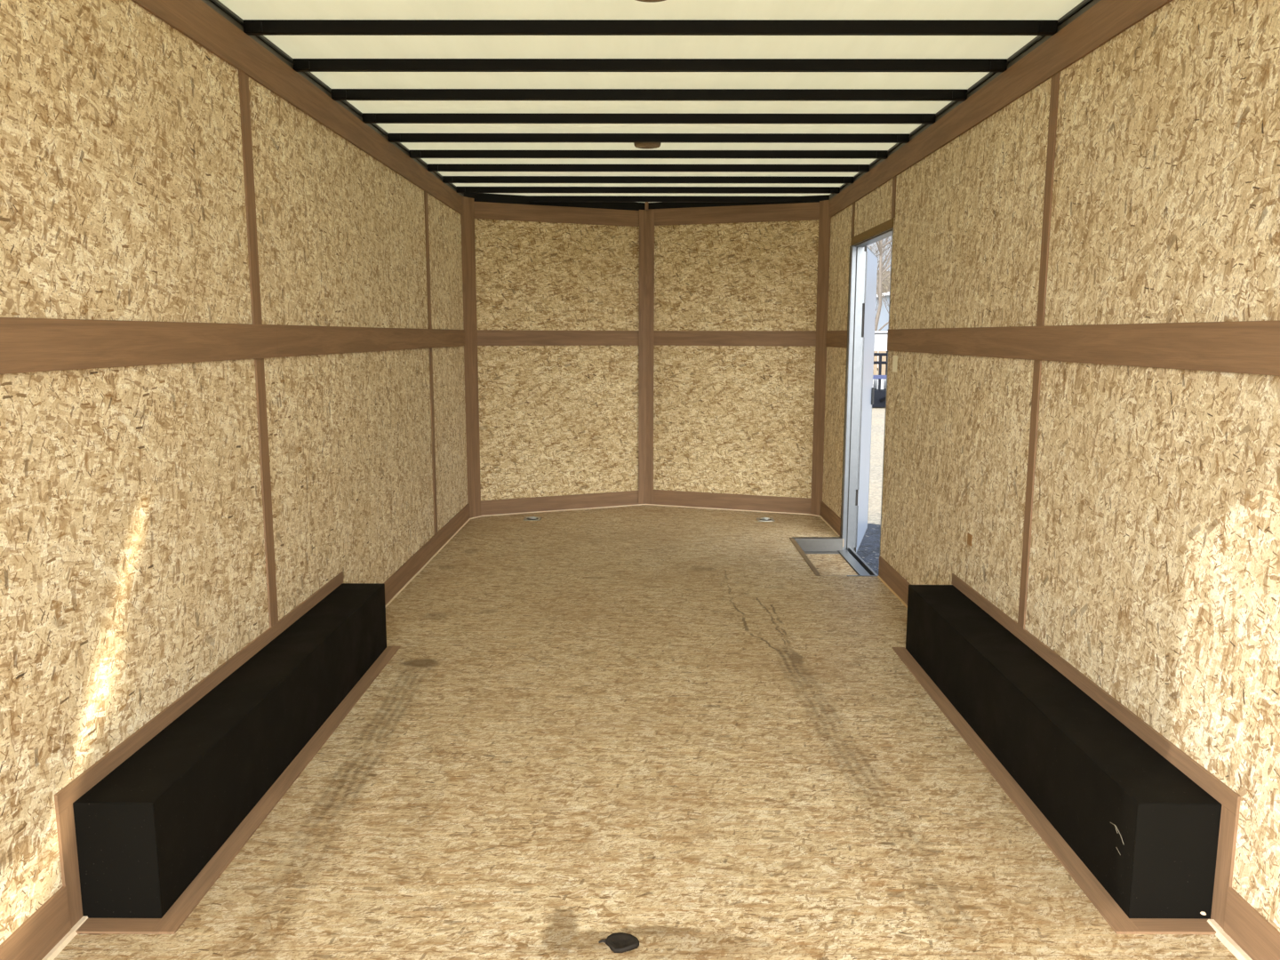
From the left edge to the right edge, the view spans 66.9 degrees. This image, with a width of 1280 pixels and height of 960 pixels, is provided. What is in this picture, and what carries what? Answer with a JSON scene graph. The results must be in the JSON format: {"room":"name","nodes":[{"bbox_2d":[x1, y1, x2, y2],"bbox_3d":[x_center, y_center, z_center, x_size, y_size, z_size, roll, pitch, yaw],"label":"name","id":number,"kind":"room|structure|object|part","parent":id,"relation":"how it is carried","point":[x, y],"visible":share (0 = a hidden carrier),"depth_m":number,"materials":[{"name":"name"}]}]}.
{"room":"cargo trailer interior","nodes":[
{"label":"cargo trailer interior","id":0,"kind":"room"},
{"bbox_2d":[0,0,467,944],"bbox_3d":[-1.204,-0.269,3.313,0.055,2.289,6.417,0,9,0],"label":"wall","id":1,"kind":"structure","parent":0,"point":[132,557],"depth_m":2.43,"materials":[{"name":"beige wood"}]},
{"bbox_2d":[0,885,70,959],"bbox_3d":[-1.189,1.012,1.171,0.008,0.108,1.682,0,9,0],"label":"baseboard","id":2,"kind":"structure","parent":1,"relation":"attached to","point":[44,929],"depth_m":1.91,"materials":[{"name":"brown wood"}]},
{"bbox_2d":[41,916,87,959],"bbox_3d":[-1.181,1.060,1.208,0.025,0.020,1.740,0,9,0],"label":"trim","id":3,"kind":"structure","parent":1,"relation":"attached to","point":[67,939],"depth_m":1.98,"materials":[{"name":"beige wood"}]},
{"bbox_2d":[0,317,278,374],"bbox_3d":[-1.183,-0.227,1.647,0.008,0.104,2.990,0,9,0],"label":"trim","id":4,"kind":"structure","parent":1,"relation":"attached to","point":[27,345],"depth_m":2.19,"materials":[{"name":"brown wood"}]},
{"bbox_2d":[238,69,262,324],"bbox_3d":[-1.174,-0.842,2.921,0.006,0.735,0.062,0,9,0],"label":"trim","id":5,"kind":"structure","parent":1,"relation":"attached to","point":[243,77],"depth_m":2.91,"materials":[{"name":"brown wood"}]},
{"bbox_2d":[254,358,278,627],"bbox_3d":[-1.176,0.045,3.054,0.006,0.850,0.062,0,9,0],"label":"trim","id":6,"kind":"structure","parent":1,"relation":"attached to","point":[259,363],"depth_m":3.04,"materials":[{"name":"brown wood"}]},
{"bbox_2d":[131,0,462,214],"bbox_3d":[-1.170,-1.305,3.144,0.008,0.116,6.270,0,9,0],"label":"trim","id":7,"kind":"structure","parent":1,"relation":"attached to","point":[196,20],"depth_m":3.17,"materials":[{"name":"brown wood"}]},
{"bbox_2d":[201,0,463,196],"bbox_3d":[-1.172,-1.386,3.172,0.004,0.039,6.350,0,9,0],"label":"trim","id":8,"kind":"structure","parent":1,"relation":"attached to","point":[209,3],"depth_m":3.39,"materials":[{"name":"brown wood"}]},
{"bbox_2d":[276,324,465,357],"bbox_3d":[-1.163,-0.691,4.748,0.008,0.104,3.279,0,9,0],"label":"trim","id":9,"kind":"structure","parent":1,"relation":"attached to","point":[292,340],"depth_m":3.96,"materials":[{"name":"brown wood"}]},
{"bbox_2d":[384,503,469,604],"bbox_3d":[-1.163,0.411,5.191,0.008,0.108,2.728,0,9,0],"label":"baseboard","id":10,"kind":"structure","parent":1,"relation":"attached to","point":[395,583],"depth_m":5.17,"materials":[{"name":"brown wood"}]},
{"bbox_2d":[424,190,431,328],"bbox_3d":[-1.159,-1.197,5.298,0.006,0.735,0.062,0,9,0],"label":"trim","id":11,"kind":"structure","parent":1,"relation":"attached to","point":[425,192],"depth_m":5.29,"materials":[{"name":"brown wood"}]},
{"bbox_2d":[428,348,437,535],"bbox_3d":[-1.161,-0.212,5.445,0.006,1.049,0.062,0,9,0],"label":"trim","id":12,"kind":"structure","parent":1,"relation":"attached to","point":[429,349],"depth_m":5.43,"materials":[{"name":"brown wood"}]},
{"bbox_2d":[460,196,480,518],"bbox_3d":[-1.126,-0.789,6.442,0.010,2.112,0.134,5,10,30],"label":"trim","id":13,"kind":"structure","parent":1,"relation":"attached to","point":[468,216],"depth_m":6.43,"materials":[{"name":"brown wood"}]},
{"bbox_2d":[385,504,839,607],"bbox_3d":[0.038,0.421,5.502,2.400,0.011,3.260,0,9,0],"label":"trim","id":14,"kind":"structure","parent":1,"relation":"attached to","point":[820,516],"depth_m":6.72,"materials":[{"name":"beige wood"}]},
{"bbox_2d":[474,218,639,500],"bbox_3d":[-0.567,-0.784,6.761,1.302,2.289,0.055,-3,9,-23],"label":"wall","id":15,"kind":"structure","parent":0,"point":[555,420],"depth_m":6.72,"materials":[{"name":"beige wood"}]},
{"bbox_2d":[463,192,645,210],"bbox_3d":[-0.552,-1.883,6.568,1.310,0.057,0.006,-3,9,-23],"label":"trim","id":16,"kind":"structure","parent":15,"relation":"attached to","point":[485,197],"depth_m":6.55,"materials":[{"name":"black paint"}]},
{"bbox_2d":[473,201,639,226],"bbox_3d":[-0.520,-1.803,6.593,1.232,0.108,0.008,-3,9,-23],"label":"trim","id":17,"kind":"structure","parent":15,"relation":"attached to","point":[483,210],"depth_m":6.57,"materials":[{"name":"brown wood"}]},
{"bbox_2d":[477,329,638,345],"bbox_3d":[-0.522,-0.984,6.715,1.232,0.104,0.008,-3,9,-23],"label":"trim","id":18,"kind":"structure","parent":15,"relation":"attached to","point":[484,337],"depth_m":6.69,"materials":[{"name":"brown wood"}]},
{"bbox_2d":[480,490,638,515],"bbox_3d":[-0.524,0.160,6.887,1.232,0.105,0.008,-3,9,-23],"label":"baseboard","id":19,"kind":"structure","parent":15,"relation":"attached to","point":[521,505],"depth_m":6.86,"materials":[{"name":"brown wood"}]},
{"bbox_2d":[638,209,654,503],"bbox_3d":[0.044,-0.856,6.954,0.108,2.098,0.028,0,9,0],"label":"trim","id":20,"kind":"structure","parent":15,"relation":"attached to","point":[645,324],"depth_m":6.95,"materials":[{"name":"brown wood"}]},
{"bbox_2d":[644,201,647,210],"bbox_3d":[0.046,-1.916,6.786,0.024,0.054,0.030,0,9,0],"label":"trim","id":21,"kind":"structure","parent":15,"relation":"attached to","point":[646,203],"depth_m":6.77,"materials":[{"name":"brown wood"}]},
{"bbox_2d":[53,504,1237,959],"bbox_3d":[0.027,0.712,3.731,2.408,0.050,6.890,0,9,0],"label":"floor","id":22,"kind":"structure","parent":0,"point":[660,726],"depth_m":2.61,"materials":[{"name":"beige wood"}]},
{"bbox_2d":[54,571,400,934],"bbox_3d":[-1.070,0.652,2.911,0.223,0.307,1.872,0,9,0],"label":"box","id":23,"kind":"object","parent":22,"relation":"on","point":[145,832],"visible":1,"depth_m":2.36,"materials":[{"name":"black metal"}]},
{"bbox_3d":[-1.184,0.807,2.014,0.006,0.264,0.050,0,9,0],"label":"edge trim","id":24,"kind":"part","parent":23,"relation":"part of","materials":[{"name":"brown wood"}]},
{"bbox_3d":[-1.101,0.804,2.040,0.173,0.262,0.003,0,9,0],"label":"panel","id":25,"kind":"part","parent":23,"relation":"part of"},
{"bbox_3d":[-1.097,0.935,2.034,0.165,0.005,0.048,0,9,0],"label":"edge trim","id":26,"kind":"part","parent":23,"relation":"part of","materials":[{"name":"brown wood"}]},
{"bbox_3d":[-1.178,0.521,2.892,0.006,0.043,1.872,0,9,0],"label":"edge trim","id":27,"kind":"part","parent":23,"relation":"part of","materials":[{"name":"brown wood"}]},
{"bbox_3d":[-0.984,0.801,2.934,0.050,0.005,1.870,0,9,0],"label":"edge trim","id":28,"kind":"part","parent":23,"relation":"part of","materials":[{"name":"brown wood"}]},
{"bbox_2d":[523,516,541,520],"bbox_3d":[-0.727,0.256,6.545,0.116,0.015,0.120,0,9,0],"label":"ring","id":29,"kind":"object","parent":22,"relation":"on","point":[528,518],"visible":1,"depth_m":6.52,"materials":[{"name":"metal"}]},
{"bbox_2d":[598,932,639,952],"bbox_3d":[-0.040,0.943,1.981,0.070,0.011,0.058,8,12,43],"label":"scrap","id":30,"kind":"object","parent":22,"relation":"on","point":[618,942],"visible":1,"depth_m":1.98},
{"bbox_2d":[756,517,774,521],"bbox_3d":[0.846,0.261,6.535,0.116,0.015,0.120,0,9,0],"label":"ring","id":31,"kind":"object","parent":22,"relation":"on","point":[760,519],"visible":1,"depth_m":6.51,"materials":[{"name":"metal"}]},
{"bbox_2d":[789,536,878,575],"bbox_3d":[1.110,0.474,5.494,0.395,0.104,0.969,0,9,0],"label":"well","id":32,"kind":"object","parent":22,"relation":"in","point":[821,555],"visible":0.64,"depth_m":5.78,"materials":[{"name":"metal"}]},
{"bbox_2d":[892,573,1240,934],"bbox_3d":[1.112,0.656,2.913,0.229,0.307,1.862,0,9,0],"label":"box","id":33,"kind":"object","parent":22,"relation":"on","point":[1147,833],"visible":1,"depth_m":2.36,"materials":[{"name":"black metal"}]},
{"bbox_3d":[1.022,0.805,2.937,0.050,0.005,1.860,0,9,0],"label":"edge trim","id":34,"kind":"part","parent":33,"relation":"part of","materials":[{"name":"brown wood"}]},
{"bbox_3d":[1.223,0.526,2.893,0.006,0.043,1.862,0,9,0],"label":"edge trim","id":35,"kind":"part","parent":33,"relation":"part of","materials":[{"name":"brown wood"}]},
{"bbox_3d":[1.127,0.939,2.040,0.171,0.005,0.048,0,9,0],"label":"edge trim","id":36,"kind":"part","parent":33,"relation":"part of","materials":[{"name":"brown wood"}]},
{"bbox_3d":[1.131,0.807,2.046,0.179,0.262,0.003,0,9,0],"label":"panel","id":37,"kind":"part","parent":33,"relation":"part of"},
{"bbox_3d":[1.217,0.812,2.019,0.006,0.264,0.050,0,9,0],"label":"edge trim","id":38,"kind":"part","parent":33,"relation":"part of","materials":[{"name":"brown wood"}]},
{"bbox_2d":[218,0,1083,202],"bbox_3d":[0.032,-1.442,3.419,2.518,0.004,6.990,0,9,0],"label":"ceiling","id":39,"kind":"structure","parent":0,"point":[295,46],"depth_m":3.20,"materials":[{"name":"white metal"}]},
{"bbox_2d":[633,142,660,148],"bbox_3d":[0.035,-1.595,4.586,0.128,0.038,0.128,0,9,0],"label":"recessed light","id":40,"kind":"object","parent":39,"relation":"in","point":[640,145],"visible":0.53,"depth_m":4.56,"materials":[{"name":"beige plastic"}]},
{"bbox_2d":[442,176,853,183],"bbox_3d":[0.046,-1.759,5.680,2.400,0.037,0.031,0,9,0],"label":"bow","id":41,"kind":"object","parent":39,"relation":"attached to","point":[795,180],"visible":1,"depth_m":5.67,"materials":[{"name":"black paint"}]},
{"bbox_2d":[456,186,839,193],"bbox_3d":[0.049,-1.819,6.082,2.400,0.037,0.031,0,9,0],"label":"bow","id":42,"kind":"object","parent":39,"relation":"attached to","point":[460,189],"visible":1,"depth_m":6.07,"materials":[{"name":"black paint"}]},
{"bbox_2d":[427,163,869,172],"bbox_3d":[0.044,-1.699,5.278,2.400,0.037,0.031,0,9,0],"label":"bow","id":43,"kind":"object","parent":39,"relation":"attached to","point":[432,167],"visible":1,"depth_m":5.27,"materials":[{"name":"black paint"}]},
{"bbox_2d":[362,112,935,124],"bbox_3d":[0.036,-1.519,4.073,2.400,0.037,0.031,0,9,0],"label":"bow","id":44,"kind":"object","parent":39,"relation":"attached to","point":[368,117],"visible":1,"depth_m":4.06,"materials":[{"name":"black paint"}]},
{"bbox_2d":[388,133,909,143],"bbox_3d":[0.038,-1.579,4.475,2.400,0.037,0.031,0,9,0],"label":"bow","id":45,"kind":"object","parent":39,"relation":"attached to","point":[648,138],"visible":1,"depth_m":4.46,"materials":[{"name":"black paint"}]},
{"bbox_2d":[409,150,887,159],"bbox_3d":[0.041,-1.639,4.877,2.400,0.037,0.031,0,9,0],"label":"bow","id":46,"kind":"object","parent":39,"relation":"attached to","point":[414,154],"visible":1,"depth_m":4.87,"materials":[{"name":"black paint"}]},
{"bbox_2d":[331,88,967,101],"bbox_3d":[0.033,-1.459,3.671,2.400,0.037,0.031,0,9,0],"label":"bow","id":47,"kind":"object","parent":39,"relation":"attached to","point":[338,94],"visible":1,"depth_m":3.66,"materials":[{"name":"black paint"}]},
{"bbox_2d":[293,58,1007,71],"bbox_3d":[0.031,-1.399,3.269,2.400,0.037,0.031,0,9,0],"label":"bow","id":48,"kind":"object","parent":39,"relation":"attached to","point":[300,65],"visible":1,"depth_m":3.26,"materials":[{"name":"black paint"}]},
{"bbox_2d":[243,19,1057,35],"bbox_3d":[0.028,-1.338,2.867,2.400,0.037,0.031,0,9,0],"label":"bow","id":49,"kind":"object","parent":39,"relation":"attached to","point":[252,27],"visible":1,"depth_m":2.86,"materials":[{"name":"black paint"}]},
{"bbox_2d":[636,0,665,2],"bbox_3d":[0.029,-1.289,2.540,0.128,0.038,0.128,0,9,0],"label":"recessed light","id":50,"kind":"object","parent":39,"relation":"in","point":[647,1],"visible":1,"depth_m":2.59,"materials":[{"name":"beige plastic"}]},
{"bbox_2d":[527,195,800,202],"bbox_3d":[0.051,-1.879,6.484,2.400,0.037,0.031,0,9,0],"label":"bow","id":51,"kind":"object","parent":39,"relation":"attached to","point":[530,198],"visible":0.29,"depth_m":6.47,"materials":[{"name":"black paint"}]},
{"bbox_2d":[653,219,818,498],"bbox_3d":[0.657,-0.788,6.809,1.276,2.289,0.055,3,9,19],"label":"wall","id":52,"kind":"structure","parent":0,"point":[732,420],"depth_m":6.77,"materials":[{"name":"beige wood"}]},
{"bbox_2d":[653,489,811,513],"bbox_3d":[0.617,0.153,6.929,1.216,0.112,0.008,3,9,19],"label":"baseboard","id":53,"kind":"structure","parent":52,"relation":"attached to","point":[660,497],"depth_m":6.91,"materials":[{"name":"brown wood"}]},
{"bbox_2d":[648,202,819,225],"bbox_3d":[0.621,-1.817,6.635,1.216,0.112,0.008,3,9,19],"label":"trim","id":54,"kind":"structure","parent":52,"relation":"attached to","point":[802,211],"depth_m":6.62,"materials":[{"name":"brown wood"}]},
{"bbox_2d":[653,330,815,346],"bbox_3d":[0.619,-0.988,6.759,1.216,0.104,0.008,3,9,19],"label":"trim","id":55,"kind":"structure","parent":52,"relation":"attached to","point":[660,338],"depth_m":6.74,"materials":[{"name":"brown wood"}]},
{"bbox_2d":[648,194,829,209],"bbox_3d":[0.650,-1.894,6.614,1.284,0.045,0.006,3,9,19],"label":"trim","id":56,"kind":"structure","parent":52,"relation":"attached to","point":[806,198],"depth_m":6.66,"materials":[{"name":"black paint"}]},
{"bbox_2d":[810,200,831,515],"bbox_3d":[1.224,-0.801,6.552,0.010,2.112,0.098,-7,11,-39],"label":"trim","id":57,"kind":"structure","parent":52,"relation":"attached to","point":[824,221],"depth_m":6.54,"materials":[{"name":"brown wood"}]},
{"bbox_2d":[822,0,1279,932],"bbox_3d":[1.259,-0.270,3.353,0.055,2.289,6.527,0,9,0],"label":"wall","id":58,"kind":"structure","parent":0,"point":[1154,571],"depth_m":2.44,"materials":[{"name":"beige wood"}]},
{"bbox_2d":[820,500,840,535],"bbox_3d":[1.244,0.246,6.326,0.008,0.108,0.685,0,9,0],"label":"baseboard","id":59,"kind":"structure","parent":58,"relation":"attached to","point":[828,515],"depth_m":6.30,"materials":[{"name":"brown wood"}]},
{"bbox_2d":[825,330,847,347],"bbox_3d":[1.246,-0.896,6.155,0.008,0.104,0.685,0,9,0],"label":"trim","id":60,"kind":"structure","parent":58,"relation":"attached to","point":[836,339],"depth_m":6.12,"materials":[{"name":"brown wood"}]},
{"bbox_2d":[850,202,855,238],"bbox_3d":[1.246,-1.520,5.672,0.006,0.196,0.055,0,9,0],"label":"trim","id":61,"kind":"structure","parent":58,"relation":"attached to","point":[853,204],"depth_m":5.66,"materials":[{"name":"brown wood"}]},
{"bbox_2d":[838,217,893,575],"bbox_3d":[1.337,-0.476,5.801,0.250,1.908,1.858,2,9,9],"label":"door","id":62,"kind":"structure","parent":58,"relation":"in","point":[860,391],"depth_m":5.86,"materials":[{"name":"metal"}]},
{"bbox_3d":[1.250,0.504,5.495,0.085,0.045,0.920,0,9,0],"label":"sill","id":63,"kind":"part","parent":62,"relation":"part of","materials":[{"name":"metal"}]},
{"bbox_3d":[1.453,-0.521,6.274,0.034,1.853,0.880,3,9,17],"label":"panel","id":64,"kind":"part","parent":62,"relation":"part of","materials":[{"name":"white metal"}]},
{"bbox_3d":[1.453,-0.522,6.276,0.037,1.859,0.883,3,9,17],"label":"edge trim","id":65,"kind":"part","parent":62,"relation":"part of","materials":[{"name":"metal"}]},
{"bbox_2d":[877,576,907,607],"bbox_3d":[1.226,0.582,4.447,0.014,0.012,1.120,0,9,0],"label":"trim","id":66,"kind":"structure","parent":58,"relation":"attached to","point":[878,577],"depth_m":4.69,"materials":[{"name":"beige wood"}]},
{"bbox_2d":[890,176,896,218],"bbox_3d":[1.240,-1.381,4.739,0.006,0.196,0.053,0,9,0],"label":"trim","id":67,"kind":"structure","parent":58,"relation":"attached to","point":[893,196],"depth_m":4.73,"materials":[{"name":"brown wood"}]},
{"bbox_2d":[878,555,911,605],"bbox_3d":[1.232,0.532,4.420,0.008,0.108,1.176,0,9,0],"label":"baseboard","id":68,"kind":"structure","parent":58,"relation":"attached to","point":[886,572],"depth_m":4.70,"materials":[{"name":"brown wood"}]},
{"bbox_2d":[892,355,897,372],"bbox_3d":[1.240,-0.565,4.715,0.001,0.080,0.090,0,9,0],"label":"paper label","id":69,"kind":"object","parent":58,"relation":"attached to","point":[894,357],"visible":1,"depth_m":4.72,"materials":[{"name":"beige paper"}]},
{"bbox_2d":[829,0,1100,199],"bbox_3d":[1.232,-1.386,3.212,0.004,0.039,6.460,0,9,0],"label":"trim","id":70,"kind":"structure","parent":58,"relation":"attached to","point":[1092,3],"depth_m":3.38,"materials":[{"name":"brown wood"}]},
{"bbox_2d":[967,532,972,545],"bbox_3d":[1.230,0.222,3.617,0.004,0.042,0.045,0,9,0],"label":"wood patch","id":71,"kind":"object","parent":58,"relation":"attached to","point":[969,536],"visible":1,"depth_m":3.61,"materials":[{"name":"brown wood"}]},
{"bbox_2d":[829,0,1172,217],"bbox_3d":[1.230,-1.308,3.199,0.008,0.116,6.410,0,9,0],"label":"trim","id":72,"kind":"structure","parent":58,"relation":"attached to","point":[1106,20],"depth_m":3.16,"materials":[{"name":"brown wood"}]},
{"bbox_2d":[1017,360,1041,628],"bbox_3d":[1.226,0.051,3.051,0.006,0.850,0.048,0,9,0],"label":"trim","id":73,"kind":"structure","parent":58,"relation":"attached to","point":[1037,364],"depth_m":3.04,"materials":[{"name":"brown wood"}]},
{"bbox_2d":[1036,72,1060,326],"bbox_3d":[1.228,-0.836,2.919,0.006,0.735,0.048,0,9,0],"label":"trim","id":74,"kind":"structure","parent":58,"relation":"attached to","point":[1055,78],"depth_m":2.91,"materials":[{"name":"brown wood"}]},
{"bbox_2d":[887,320,1279,375],"bbox_3d":[1.223,-0.349,2.497,0.008,0.104,4.738,0,9,0],"label":"trim","id":75,"kind":"structure","parent":58,"relation":"attached to","point":[1241,347],"depth_m":2.44,"materials":[{"name":"brown wood"}]},
{"bbox_2d":[1207,919,1252,959],"bbox_3d":[1.201,1.067,1.194,0.031,0.024,1.741,0,9,0],"label":"trim","id":76,"kind":"structure","parent":58,"relation":"attached to","point":[1220,934],"depth_m":1.98,"materials":[{"name":"beige wood"}]},
{"bbox_2d":[1223,887,1279,959],"bbox_3d":[1.211,1.018,1.167,0.008,0.108,1.702,0,9,0],"label":"baseboard","id":77,"kind":"structure","parent":58,"relation":"attached to","point":[1254,934],"depth_m":1.93,"materials":[{"name":"brown wood"}]},
{"label":"outside","id":78,"kind":"structure","parent":0,"visible":0},
{"bbox_2d":[867,370,885,524],"bbox_3d":[15.313,-5.540,49.630,150.000,0.100,220.000,0,9,0],"label":"gravel yard","id":79,"kind":"structure","parent":78,"point":[878,413],"depth_m":13.45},
{"bbox_2d":[856,523,880,575],"bbox_3d":[3.028,1.018,5.239,12.000,0.012,8.100,0,9,0],"label":"pad","id":80,"kind":"object","parent":79,"relation":"on","point":[868,550],"visible":0.02,"depth_m":8.19,"materials":[{"name":"grey concrete"}]},
{"bbox_2d":[872,351,887,407],"bbox_3d":[5.860,-2.680,25.460,2.840,1.355,4.844,0,9,0],"label":"trailer","id":81,"kind":"object","parent":79,"relation":"on","point":[879,381],"visible":0.06,"depth_m":23.88,"materials":[{"name":"black paint"}]},
{"bbox_3d":[5.863,-2.935,25.813,2.470,0.955,4.070,0,9,0],"label":"railing","id":82,"kind":"part","parent":81,"relation":"part of","materials":[{"name":"black metal"}]},
{"bbox_2d":[872,351,886,375],"bbox_3d":[10.151,-3.614,31.817,18.100,1.340,0.130,0,9,0],"label":"fence","id":83,"kind":"object","parent":79,"relation":"on","point":[884,357],"visible":0.02,"depth_m":31.75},
{"bbox_2d":[867,236,892,331],"bbox_3d":[12.885,-11.271,48.958,5.864,11.447,7.547,1,9,3],"label":"bare tree","id":84,"kind":"object","parent":79,"relation":"on","point":[881,245],"visible":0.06,"depth_m":48.57,"materials":[{"name":"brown plant"}]},
{"bbox_2d":[869,237,891,293],"bbox_3d":[18.182,-15.883,76.006,8.112,12.591,6.663,3,9,16],"label":"bare tree","id":85,"kind":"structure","parent":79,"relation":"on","point":[877,285],"depth_m":75.19,"materials":[{"name":"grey plant"}]},
{"bbox_2d":[873,330,887,370],"bbox_3d":[10.550,-5.052,39.370,2.500,1.950,5.540,0,9,0],"label":"trailer","id":86,"kind":"object","parent":79,"relation":"on","point":[880,337],"visible":0.02,"depth_m":37.86,"materials":[{"name":"white metal"}]},
{"bbox_2d":[875,291,889,331],"bbox_3d":[16.155,-8.477,55.252,6.000,4.050,8.600,0,9,0],"label":"metal building","id":87,"kind":"structure","parent":79,"relation":"on","point":[884,318],"depth_m":53.42,"materials":[{"name":"white metal"}]},
{"bbox_2d":[877,270,890,293],"bbox_3d":[25.571,-17.923,103.357,129.800,8.538,41.888,0,9,0],"label":"wooded rise","id":88,"kind":"structure","parent":79,"relation":"on","point":[884,276],"depth_m":94.85,"materials":[{"name":"beige plant"}]}
]}

